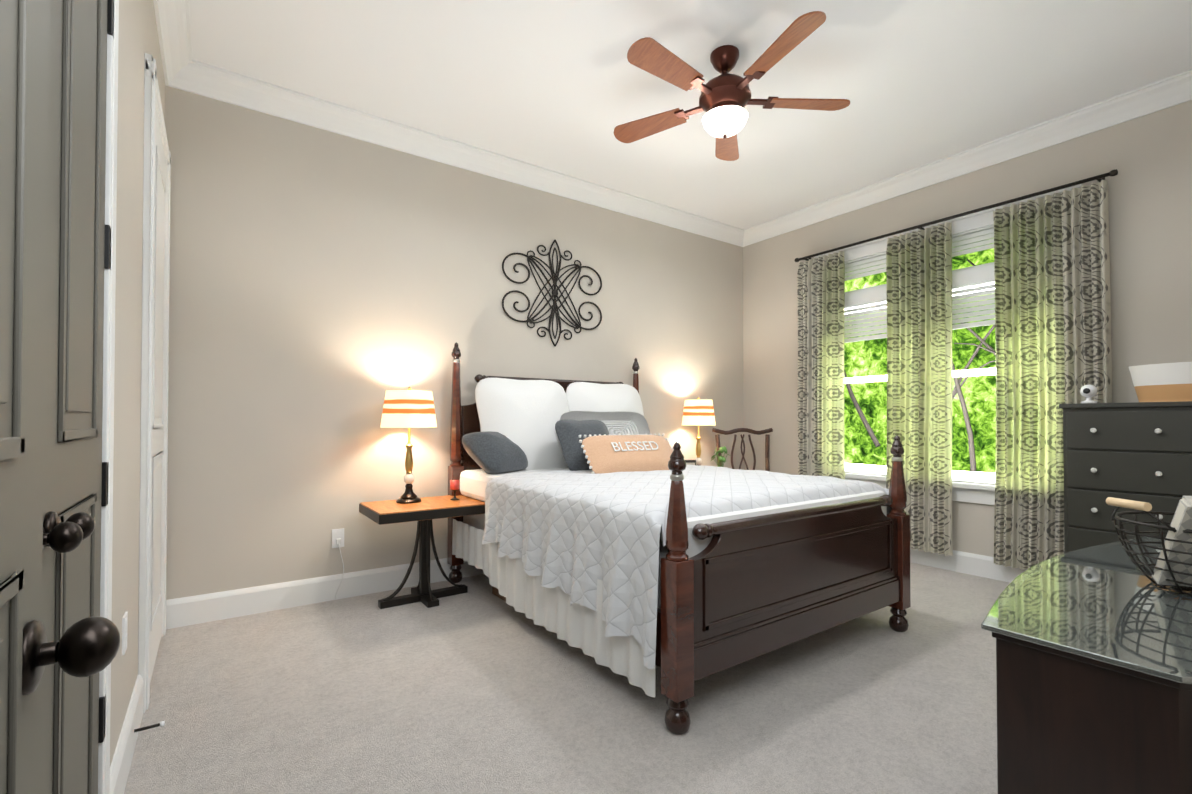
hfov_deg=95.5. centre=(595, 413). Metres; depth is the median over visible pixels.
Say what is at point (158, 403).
door
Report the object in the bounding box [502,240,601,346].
wall art
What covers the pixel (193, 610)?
baseboard
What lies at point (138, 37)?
wall
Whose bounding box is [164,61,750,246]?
crown molding
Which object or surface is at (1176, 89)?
crown molding
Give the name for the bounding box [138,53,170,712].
door frame
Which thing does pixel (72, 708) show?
closet door
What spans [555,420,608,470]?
pillow
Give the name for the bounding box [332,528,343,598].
electrical outlet plate
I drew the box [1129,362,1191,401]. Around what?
rope basket
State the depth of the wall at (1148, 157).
3.55 m
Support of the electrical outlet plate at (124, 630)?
attached to the wall at (138, 37)
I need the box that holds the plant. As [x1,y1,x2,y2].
[711,446,730,466]
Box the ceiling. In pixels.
[189,0,1191,229]
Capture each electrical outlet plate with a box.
[122,611,127,654]
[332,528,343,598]
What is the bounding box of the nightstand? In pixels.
[359,495,484,608]
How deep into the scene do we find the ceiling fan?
2.77 m
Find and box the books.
[1152,496,1191,586]
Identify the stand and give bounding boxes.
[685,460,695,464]
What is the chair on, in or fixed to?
on the floor
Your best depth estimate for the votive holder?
3.50 m
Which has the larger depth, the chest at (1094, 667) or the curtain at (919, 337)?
the curtain at (919, 337)
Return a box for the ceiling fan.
[614,11,849,160]
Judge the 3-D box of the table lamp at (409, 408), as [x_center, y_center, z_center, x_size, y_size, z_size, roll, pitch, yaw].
[-1.183,0.194,3.428,0.348,0.730,0.348,1,-1,-35]
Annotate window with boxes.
[814,184,1081,504]
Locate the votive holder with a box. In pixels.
[450,480,459,499]
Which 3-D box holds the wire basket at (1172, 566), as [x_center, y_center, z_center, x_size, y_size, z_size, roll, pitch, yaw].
[1.289,0.261,1.140,0.345,0.219,0.292,1,-1,-35]
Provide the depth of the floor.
2.09 m
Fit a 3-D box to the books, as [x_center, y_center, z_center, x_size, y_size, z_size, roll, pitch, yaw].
[1.273,0.254,1.089,0.255,0.207,0.226,1,-1,-35]
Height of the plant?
0.290 m
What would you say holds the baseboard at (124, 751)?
attached to the wall at (138, 37)
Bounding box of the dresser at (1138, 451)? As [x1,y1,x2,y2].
[1059,401,1191,552]
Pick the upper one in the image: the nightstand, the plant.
the plant
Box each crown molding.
[153,0,196,83]
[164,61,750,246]
[745,69,1191,243]
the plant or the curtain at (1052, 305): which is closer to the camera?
the curtain at (1052, 305)
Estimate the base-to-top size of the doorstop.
0.018 m
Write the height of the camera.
0.110 m
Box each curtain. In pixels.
[797,251,844,478]
[886,222,952,555]
[993,180,1111,569]
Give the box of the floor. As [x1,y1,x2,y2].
[124,562,1009,793]
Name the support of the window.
in the wall at (1148, 157)
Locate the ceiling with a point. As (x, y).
(566, 87)
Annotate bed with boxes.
[447,342,910,734]
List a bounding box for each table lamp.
[380,386,436,503]
[682,397,715,464]
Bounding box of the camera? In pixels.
[1080,385,1096,402]
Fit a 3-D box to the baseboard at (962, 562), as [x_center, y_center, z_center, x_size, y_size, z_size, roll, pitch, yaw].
[2.590,1.093,4.104,0.017,0.152,3.630,1,-1,-35]
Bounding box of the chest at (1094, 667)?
[981,537,1191,793]
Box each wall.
[110,0,164,765]
[165,86,743,599]
[743,100,1191,556]
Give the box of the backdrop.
[844,238,995,472]
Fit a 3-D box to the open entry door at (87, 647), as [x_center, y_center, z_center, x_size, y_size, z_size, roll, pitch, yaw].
[-0.388,-0.108,0.306,0.111,2.428,0.855,1,-1,-35]
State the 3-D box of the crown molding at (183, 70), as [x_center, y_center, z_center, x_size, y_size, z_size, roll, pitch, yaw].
[-1.207,-1.854,1.443,0.118,0.125,3.420,1,-1,-35]
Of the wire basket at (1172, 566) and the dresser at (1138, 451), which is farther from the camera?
the dresser at (1138, 451)
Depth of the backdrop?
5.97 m
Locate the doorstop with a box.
[134,721,164,732]
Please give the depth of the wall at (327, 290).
3.46 m
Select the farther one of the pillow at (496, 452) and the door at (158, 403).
the pillow at (496, 452)
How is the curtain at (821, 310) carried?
hanging from the curtain rod
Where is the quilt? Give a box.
[482,465,890,668]
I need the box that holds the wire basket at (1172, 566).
[1106,496,1191,594]
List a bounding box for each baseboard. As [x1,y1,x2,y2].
[109,674,143,793]
[166,558,483,628]
[910,548,1026,582]
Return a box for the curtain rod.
[794,169,1117,261]
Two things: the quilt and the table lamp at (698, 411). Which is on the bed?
the quilt
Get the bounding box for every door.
[0,0,119,793]
[39,0,113,793]
[150,110,166,680]
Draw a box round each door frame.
[98,0,118,793]
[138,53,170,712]
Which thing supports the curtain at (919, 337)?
hanging from the curtain rod
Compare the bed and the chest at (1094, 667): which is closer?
the chest at (1094, 667)
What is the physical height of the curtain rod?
0.060 m
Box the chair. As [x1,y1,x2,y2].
[712,428,772,470]
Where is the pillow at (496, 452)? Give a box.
[462,431,527,473]

